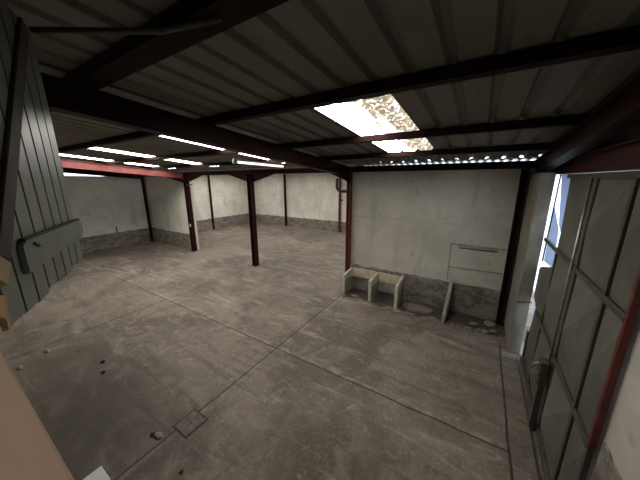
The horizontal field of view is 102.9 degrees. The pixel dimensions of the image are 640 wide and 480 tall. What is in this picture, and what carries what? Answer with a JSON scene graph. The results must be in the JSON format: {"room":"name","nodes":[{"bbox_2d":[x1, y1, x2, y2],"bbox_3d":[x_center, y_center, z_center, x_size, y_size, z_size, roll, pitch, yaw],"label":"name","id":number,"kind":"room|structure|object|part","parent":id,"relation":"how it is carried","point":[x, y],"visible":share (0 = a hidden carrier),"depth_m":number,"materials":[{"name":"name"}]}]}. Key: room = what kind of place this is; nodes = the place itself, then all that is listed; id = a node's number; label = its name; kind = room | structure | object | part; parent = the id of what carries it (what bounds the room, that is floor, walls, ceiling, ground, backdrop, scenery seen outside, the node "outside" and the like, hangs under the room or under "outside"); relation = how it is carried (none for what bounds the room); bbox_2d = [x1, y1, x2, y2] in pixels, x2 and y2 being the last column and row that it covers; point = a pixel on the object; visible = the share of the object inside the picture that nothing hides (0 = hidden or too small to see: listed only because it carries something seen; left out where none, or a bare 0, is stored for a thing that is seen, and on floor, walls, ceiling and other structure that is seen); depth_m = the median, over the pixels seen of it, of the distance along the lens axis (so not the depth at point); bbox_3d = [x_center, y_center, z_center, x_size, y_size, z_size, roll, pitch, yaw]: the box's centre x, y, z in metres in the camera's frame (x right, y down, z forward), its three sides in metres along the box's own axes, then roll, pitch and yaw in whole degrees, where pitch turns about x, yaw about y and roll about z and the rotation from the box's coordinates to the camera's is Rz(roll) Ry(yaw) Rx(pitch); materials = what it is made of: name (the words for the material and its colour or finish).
{"room":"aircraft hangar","nodes":[
{"label":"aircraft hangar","id":0,"kind":"room"},
{"bbox_2d":[64,175,248,237],"bbox_3d":[-7.684,-1.715,11.611,0.250,3.450,12.250,8,16,31],"label":"wall","id":1,"kind":"structure","parent":0,"point":[101,204],"depth_m":10.70,"materials":[{"name":"paint"}]},
{"bbox_2d":[79,213,249,253],"bbox_3d":[-7.502,-0.349,11.944,0.037,0.636,11.650,8,16,31],"label":"baseboard","id":2,"kind":"structure","parent":1,"relation":"attached to","point":[118,239],"depth_m":10.98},
{"bbox_2d":[144,176,199,249],"bbox_3d":[-6.270,-1.197,10.673,3.240,2.860,0.200,8,16,31],"label":"wall","id":3,"kind":"structure","parent":0,"point":[165,196],"depth_m":10.45,"materials":[{"name":"paint"}]},
{"bbox_2d":[152,228,191,249],"bbox_3d":[-6.345,-0.095,10.842,3.160,0.638,0.038,8,16,31],"label":"baseboard","id":4,"kind":"structure","parent":3,"relation":"attached to","point":[178,239],"depth_m":10.76,"materials":[{"name":"grey concrete"}]},
{"bbox_2d":[171,163,350,171],"bbox_3d":[-1.710,-3.044,11.185,10.500,0.050,6.180,8,16,31],"label":"beam","id":5,"kind":"structure","parent":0,"point":[259,168],"depth_m":9.04,"materials":[{"name":"metal"}]},
{"bbox_2d":[0,222,544,479],"bbox_3d":[-1.768,0.879,8.453,14.260,0.200,12.300,8,16,31],"label":"floor","id":6,"kind":"structure","parent":0,"point":[293,376],"depth_m":3.68,"materials":[{"name":"concrete"}]},
{"bbox_2d":[83,466,109,479],"bbox_3d":[-2.094,2.227,2.308,0.210,0.022,0.255,8,16,31],"label":"lid","id":7,"kind":"object","parent":6,"relation":"on","point":[99,473],"visible":1,"depth_m":2.38,"materials":[{"name":"plastic"}]},
{"bbox_2d":[141,177,153,240],"bbox_3d":[-7.671,-1.339,11.323,0.112,2.850,0.112,8,16,31],"label":"steel post","id":8,"kind":"object","parent":6,"relation":"on","point":[142,178],"visible":1,"depth_m":11.28,"materials":[{"name":"metal"}]},
{"bbox_2d":[155,432,162,438],"bbox_3d":[-1.749,2.110,2.765,0.115,0.035,0.061,8,16,31],"label":"stone","id":9,"kind":"object","parent":6,"relation":"on","point":[158,435],"visible":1,"depth_m":2.75,"materials":[{"name":"grey stone"}]},
{"bbox_2d":[172,408,207,438],"bbox_3d":[-1.480,2.084,2.913,0.266,0.013,0.272,8,16,31],"label":"floor hatch","id":10,"kind":"object","parent":6,"relation":"on","point":[193,420],"visible":1,"depth_m":2.90,"materials":[{"name":"metal"}]},
{"bbox_2d":[183,176,197,251],"bbox_3d":[-4.847,-0.952,9.633,0.373,2.850,0.186,8,16,31],"label":"steel post","id":11,"kind":"object","parent":6,"relation":"on","point":[186,184],"visible":0.99,"depth_m":9.65,"materials":[{"name":"metal"}]},
{"bbox_2d":[207,175,214,229],"bbox_3d":[-5.964,-2.054,13.972,0.099,3.000,0.099,8,16,31],"label":"steel post","id":12,"kind":"object","parent":6,"relation":"on","point":[208,176],"visible":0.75,"depth_m":13.95,"materials":[{"name":"metal"}]},
{"bbox_2d":[246,175,259,266],"bbox_3d":[-2.088,-0.566,7.947,0.186,2.850,0.186,8,16,31],"label":"steel post","id":13,"kind":"object","parent":6,"relation":"on","point":[250,185],"visible":0.96,"depth_m":7.91,"materials":[{"name":"black metal"}]},
{"bbox_2d":[141,160,536,181],"bbox_3d":[-2.028,-1.905,7.622,13.420,0.364,0.120,8,16,31],"label":"beam","id":14,"kind":"structure","parent":13,"relation":"on","point":[257,175],"depth_m":5.47,"materials":[{"name":"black metal"}]},
{"bbox_2d":[283,174,286,225],"bbox_3d":[-2.033,-2.300,14.923,0.112,3.000,0.112,8,16,31],"label":"steel post","id":15,"kind":"object","parent":6,"relation":"on","point":[284,177],"visible":0.98,"depth_m":14.88,"materials":[{"name":"metal"}]},
{"bbox_2d":[338,178,342,231],"bbox_3d":[1.058,-1.864,13.014,0.242,3.000,0.146,8,16,31],"label":"steel post","id":16,"kind":"object","parent":6,"relation":"on","point":[340,199],"visible":0.93,"depth_m":13.13,"materials":[{"name":"metal"}]},
{"bbox_2d":[336,173,352,271],"bbox_3d":[0.576,-0.194,6.319,0.416,2.850,0.136,8,16,31],"label":"steel post","id":17,"kind":"object","parent":6,"relation":"on","point":[348,191],"visible":0.75,"depth_m":6.15,"materials":[{"name":"metal"}]},
{"bbox_2d":[342,267,404,308],"bbox_3d":[1.201,1.057,5.929,1.338,0.600,0.525,8,16,31],"label":"stall","id":18,"kind":"object","parent":6,"relation":"on","point":[378,281],"visible":1,"depth_m":5.95,"materials":[{"name":"beige concrete"}]},
{"bbox_2d":[402,302,432,314],"bbox_3d":[2.063,1.445,5.392,0.614,0.076,0.337,8,16,31],"label":"slab","id":19,"kind":"object","parent":6,"relation":"on","point":[411,307],"visible":1,"depth_m":5.33,"materials":[{"name":"grey concrete"}]},
{"bbox_2d":[441,281,452,323],"bbox_3d":[2.521,1.222,5.057,0.080,0.659,0.621,9,16,33],"label":"concrete slab","id":20,"kind":"object","parent":6,"relation":"on","point":[448,297],"visible":1,"depth_m":5.02,"materials":[{"name":"grey concrete"}]},
{"bbox_2d":[484,320,496,326],"bbox_3d":[3.218,1.573,4.814,0.177,0.081,0.165,1,13,4],"label":"lump","id":21,"kind":"object","parent":6,"relation":"on","point":[487,323],"visible":1,"depth_m":4.78,"materials":[{"name":"grey concrete"}]},
{"bbox_2d":[495,169,529,325],"bbox_3d":[3.418,0.209,4.560,0.124,2.850,0.136,8,16,31],"label":"steel post","id":22,"kind":"object","parent":6,"relation":"on","point":[524,175],"visible":0.94,"depth_m":4.51,"materials":[{"name":"black metal"}]},
{"bbox_2d":[504,167,556,354],"bbox_3d":[3.403,0.261,4.060,0.345,2.980,1.000,8,16,31],"label":"wall","id":23,"kind":"structure","parent":6,"relation":"on","point":[541,185],"depth_m":3.81,"materials":[{"name":"grey concrete"}]},
{"bbox_2d":[531,73,639,174],"bbox_3d":[2.050,-0.849,1.809,0.130,0.686,5.423,8,16,31],"label":"rafter","id":24,"kind":"object","parent":23,"relation":"on","point":[619,113],"visible":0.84,"depth_m":1.90,"materials":[{"name":"red paint"}]},
{"bbox_2d":[516,354,545,479],"bbox_3d":[2.497,2.062,2.893,0.235,0.025,2.600,8,16,31],"label":"threshold","id":25,"kind":"object","parent":6,"relation":"on","point":[524,398],"visible":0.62,"depth_m":2.79,"materials":[{"name":"grey metal"}]},
{"bbox_2d":[250,172,351,221],"bbox_3d":[-0.162,-2.112,13.980,10.450,3.050,0.200,8,16,31],"label":"wall","id":26,"kind":"structure","parent":0,"point":[308,195],"depth_m":14.29,"materials":[{"name":"paint"}]},
{"bbox_2d":[256,214,345,232],"bbox_3d":[-0.193,-0.877,14.154,9.950,0.567,0.037,8,16,31],"label":"baseboard","id":27,"kind":"structure","parent":26,"relation":"attached to","point":[328,225],"depth_m":14.64,"materials":[{"name":"grey concrete"}]},
{"bbox_2d":[4,0,639,170],"bbox_3d":[-3.537,-1.798,5.003,14.100,0.563,5.700,8,16,31],"label":"ceiling","id":28,"kind":"structure","parent":0,"point":[294,48],"depth_m":1.58,"materials":[{"name":"grey metal"}]},
{"bbox_2d":[59,154,171,168],"bbox_3d":[-5.672,-2.265,7.371,0.460,0.292,2.780,8,16,31],"label":"skylight","id":29,"kind":"object","parent":28,"relation":"attached to","point":[59,154],"visible":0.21,"depth_m":6.90,"materials":[{"name":"grey plastic"}]},
{"bbox_2d":[88,147,212,166],"bbox_3d":[-3.774,-1.999,6.212,0.420,0.292,2.780,8,16,31],"label":"skylight","id":30,"kind":"object","parent":28,"relation":"attached to","point":[95,148],"visible":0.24,"depth_m":5.70,"materials":[{"name":"grey"}]},
{"bbox_2d":[161,135,269,159],"bbox_3d":[-1.494,-1.681,4.819,0.320,0.292,2.780,8,16,31],"label":"skylight","id":31,"kind":"object","parent":28,"relation":"attached to","point":[161,135],"visible":0.05,"depth_m":4.32,"materials":[{"name":"grey"}]},
{"bbox_2d":[232,152,285,167],"bbox_3d":[-1.087,-1.564,4.846,0.069,0.304,1.760,4,14,19],"label":"lamp","id":32,"kind":"object","parent":28,"relation":"hanging from","point":[234,161],"visible":0.89,"depth_m":4.61,"materials":[{"name":"white plastic"}]},
{"bbox_2d":[315,94,432,151],"bbox_3d":[0.851,-1.306,3.094,0.710,0.247,2.280,8,16,31],"label":"skylight","id":33,"kind":"object","parent":28,"relation":"attached to","point":[383,114],"visible":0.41,"depth_m":2.60,"materials":[{"name":"grey"}]},
{"bbox_2d":[351,168,536,322],"bbox_3d":[2.279,-0.061,5.436,3.460,2.982,0.200,8,16,31],"label":"wall","id":34,"kind":"structure","parent":0,"point":[408,222],"depth_m":5.19,"materials":[{"name":"paint"}]},
{"bbox_2d":[352,264,499,320],"bbox_3d":[2.129,1.085,5.664,3.100,0.649,0.038,8,16,31],"label":"baseboard","id":35,"kind":"structure","parent":34,"relation":"attached to","point":[480,302],"depth_m":5.35,"materials":[{"name":"grey concrete"}]},
{"bbox_2d":[344,156,539,165],"bbox_3d":[2.220,-1.521,4.976,3.750,0.062,0.440,8,16,31],"label":"flashing","id":36,"kind":"object","parent":34,"relation":"on","point":[528,157],"visible":0.78,"depth_m":4.81,"materials":[{"name":"grey metal"}]},
{"bbox_2d":[447,243,506,277],"bbox_3d":[3.016,0.499,4.969,0.916,0.781,0.012,8,16,31],"label":"trim","id":37,"kind":"structure","parent":34,"relation":"attached to","point":[451,243],"depth_m":5.01,"materials":[{"name":"grey metal"}]},
{"bbox_2d":[458,245,497,252],"bbox_3d":[3.009,0.165,4.876,0.650,0.076,0.033,8,16,31],"label":"batten","id":38,"kind":"object","parent":34,"relation":"attached to","point":[459,246],"visible":1,"depth_m":4.86,"materials":[{"name":"metal"}]},
{"bbox_2d":[533,236,558,292],"bbox_3d":[9.494,3.002,-0.541,14.640,0.210,24.000,8,16,31],"label":"building","id":39,"kind":"structure","parent":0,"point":[541,263],"depth_m":8.43,"materials":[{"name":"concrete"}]},
{"bbox_2d":[532,174,569,318],"bbox_3d":[3.158,0.324,3.531,0.025,2.386,0.682,8,16,31],"label":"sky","id":40,"kind":"structure","parent":0,"point":[553,230],"depth_m":3.45,"materials":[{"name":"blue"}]},
{"bbox_2d":[586,310,639,479],"bbox_3d":[1.786,1.002,1.105,0.400,2.920,3.920,8,16,31],"label":"wall","id":41,"kind":"structure","parent":0,"point":[620,431],"depth_m":1.49,"materials":[{"name":"paint"}]},
{"bbox_2d":[521,171,639,479],"bbox_3d":[2.444,0.699,2.692,0.164,2.714,2.568,8,16,31],"label":"metal gate","id":42,"kind":"object","parent":41,"relation":"attached to","point":[587,304],"visible":1,"depth_m":2.00,"materials":[{"name":"grey metal"}]},
{"bbox_3d":[2.463,2.018,2.917,0.028,0.044,2.380,8,16,31],"label":"rail","id":43,"kind":"part","parent":42,"relation":"part of","materials":[{"name":"grey metal"}]},
{"bbox_3d":[2.977,1.006,3.507,0.019,1.710,0.780,8,16,31],"label":"pressed panel","id":44,"kind":"part","parent":42,"relation":"part of","materials":[{"name":"grey metal"}]},
{"bbox_3d":[2.537,1.552,2.993,0.104,0.890,0.750,8,16,31],"label":"pressed panel","id":45,"kind":"part","parent":42,"relation":"part of","materials":[{"name":"grey metal"}]},
{"bbox_3d":[2.160,1.693,2.409,0.104,0.890,0.670,8,16,31],"label":"pressed panel","id":46,"kind":"part","parent":42,"relation":"part of","materials":[{"name":"grey metal"}]},
{"bbox_3d":[2.532,0.657,2.781,0.104,0.950,0.750,8,16,31],"label":"pressed panel","id":47,"kind":"part","parent":42,"relation":"part of","materials":[{"name":"grey metal"}]},
{"bbox_3d":[2.389,1.188,2.606,0.028,0.044,2.120,8,16,31],"label":"rail","id":48,"kind":"part","parent":42,"relation":"part of","materials":[{"name":"grey metal"}]},
{"bbox_3d":[2.345,0.381,2.410,0.024,1.880,0.024,8,16,31],"label":"bolt rod","id":49,"kind":"part","parent":42,"relation":"part of","materials":[{"name":"grey metal"}]},
{"bbox_3d":[1.913,1.796,1.980,0.054,0.890,0.340,8,16,31],"label":"pressed panel","id":50,"kind":"part","parent":42,"relation":"part of","materials":[{"name":"grey metal"}]},
{"bbox_3d":[2.611,-0.236,2.624,0.019,0.860,0.930,8,16,31],"label":"pressed panel","id":51,"kind":"part","parent":42,"relation":"part of","materials":[{"name":"grey metal"}]},
{"bbox_3d":[2.155,0.798,2.196,0.104,0.950,0.670,8,16,31],"label":"pressed panel","id":52,"kind":"part","parent":42,"relation":"part of","materials":[{"name":"grey metal"}]},
{"bbox_3d":[2.475,0.230,2.527,0.028,0.044,2.460,8,16,31],"label":"rail","id":53,"kind":"part","parent":42,"relation":"part of","materials":[{"name":"grey metal"}]},
{"bbox_3d":[1.908,0.901,1.767,0.054,0.950,0.340,8,16,31],"label":"pressed panel","id":54,"kind":"part","parent":42,"relation":"part of","materials":[{"name":"grey metal"}]},
{"bbox_3d":[2.332,-0.536,2.118,0.028,0.044,1.940,8,16,31],"label":"rail","id":55,"kind":"part","parent":42,"relation":"part of","materials":[{"name":"grey metal"}]},
{"bbox_3d":[2.151,-0.082,1.987,0.104,0.860,0.670,8,16,31],"label":"pressed panel","id":56,"kind":"part","parent":42,"relation":"part of","materials":[{"name":"grey metal"}]},
{"bbox_3d":[1.904,0.021,1.558,0.054,0.860,0.340,8,16,31],"label":"pressed panel","id":57,"kind":"part","parent":42,"relation":"part of","materials":[{"name":"grey metal"}]},
{"bbox_2d":[556,138,639,174],"bbox_3d":[2.461,-0.674,2.135,0.160,0.200,4.000,8,16,31],"label":"lintel","id":58,"kind":"object","parent":41,"relation":"on","point":[624,156],"visible":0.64,"depth_m":2.20,"materials":[{"name":"red paint"}]},
{"bbox_2d":[590,442,622,479],"bbox_3d":[1.302,1.991,0.951,0.027,1.074,1.960,8,16,31],"label":"baseboard","id":59,"kind":"structure","parent":41,"relation":"attached to","point":[604,469],"depth_m":1.59,"materials":[{"name":"grey concrete"}]},
{"bbox_2d":[586,124,639,151],"bbox_3d":[2.372,-0.863,1.541,0.250,0.793,5.800,8,16,31],"label":"wall","id":60,"kind":"structure","parent":0,"point":[633,133],"depth_m":2.22,"materials":[{"name":"red metal"}]},
{"bbox_3d":[-4.956,0.256,3.141,14.110,3.500,0.250,8,16,31],"label":"wall","id":61,"kind":"structure","parent":0,"visible":0},
{"bbox_2d":[0,351,73,479],"bbox_3d":[-0.094,0.352,0.033,1.990,0.100,0.254,8,16,31],"label":"window sill","id":62,"kind":"structure","parent":61,"relation":"attached to","point":[27,451],"depth_m":0.30,"materials":[{"name":"beige wood"}]},
{"bbox_2d":[62,167,140,178],"bbox_3d":[-9.084,-2.406,8.611,0.130,0.686,5.423,8,16,31],"label":"rafter","id":63,"kind":"object","parent":61,"relation":"attached to","point":[65,170],"visible":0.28,"depth_m":9.70,"materials":[{"name":"red paint"}]},
{"bbox_2d":[0,0,220,331],"bbox_3d":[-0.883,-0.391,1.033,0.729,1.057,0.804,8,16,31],"label":"door","id":64,"kind":"structure","parent":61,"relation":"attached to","point":[40,234],"depth_m":0.87,"materials":[{"name":"grey metal"}]},
{"bbox_3d":[-0.797,-0.900,1.093,0.747,0.094,0.102,-2,13,-5],"label":"stay rod","id":65,"kind":"part","parent":64,"relation":"part of","materials":[{"name":"metal"}]},
{"bbox_2d":[60,159,183,182],"bbox_3d":[-6.423,-1.959,7.004,0.130,0.841,5.423,8,16,31],"label":"rafter","id":66,"kind":"object","parent":61,"relation":"attached to","point":[177,176],"visible":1,"depth_m":7.64,"materials":[{"name":"red paint"}]},
{"bbox_3d":[-5.172,-2.125,9.013,0.020,0.223,0.700,8,16,31],"label":"knee plate","id":67,"kind":"part","parent":66,"relation":"part of","materials":[{"name":"red metal"}]},
{"bbox_2d":[40,72,352,183],"bbox_3d":[-0.746,-1.165,3.535,0.130,0.841,5.423,8,16,31],"label":"rafter","id":68,"kind":"object","parent":61,"relation":"attached to","point":[62,96],"visible":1,"depth_m":2.34,"materials":[{"name":"red paint"}]},
{"bbox_2d":[49,0,289,111],"bbox_3d":[-4.488,-1.542,3.553,13.550,0.074,0.150,8,16,31],"label":"ceiling beam","id":69,"kind":"structure","parent":68,"relation":"on","point":[131,54],"depth_m":1.25,"materials":[{"name":"metal"}]},
{"bbox_2d":[95,113,590,163],"bbox_3d":[-3.236,-1.804,5.542,13.550,0.074,0.090,8,16,31],"label":"beam","id":70,"kind":"structure","parent":68,"relation":"on","point":[568,120],"depth_m":2.83,"materials":[{"name":"metal"}]},
{"bbox_3d":[0.505,-1.331,5.545,0.020,0.223,0.700,8,16,31],"label":"knee plate","id":71,"kind":"part","parent":68,"relation":"part of","materials":[{"name":"red metal"}]},
{"bbox_2d":[138,142,555,168],"bbox_3d":[-2.622,-1.932,6.518,13.550,0.074,0.090,8,16,31],"label":"beam","id":72,"kind":"structure","parent":68,"relation":"on","point":[540,146],"depth_m":3.92,"materials":[{"name":"metal"}]},
{"bbox_2d":[58,24,639,152],"bbox_3d":[-3.943,-1.656,4.419,13.550,0.074,0.090,8,16,31],"label":"ceiling beam","id":73,"kind":"structure","parent":68,"relation":"on","point":[625,39],"depth_m":1.51,"materials":[{"name":"black metal"}]}
]}

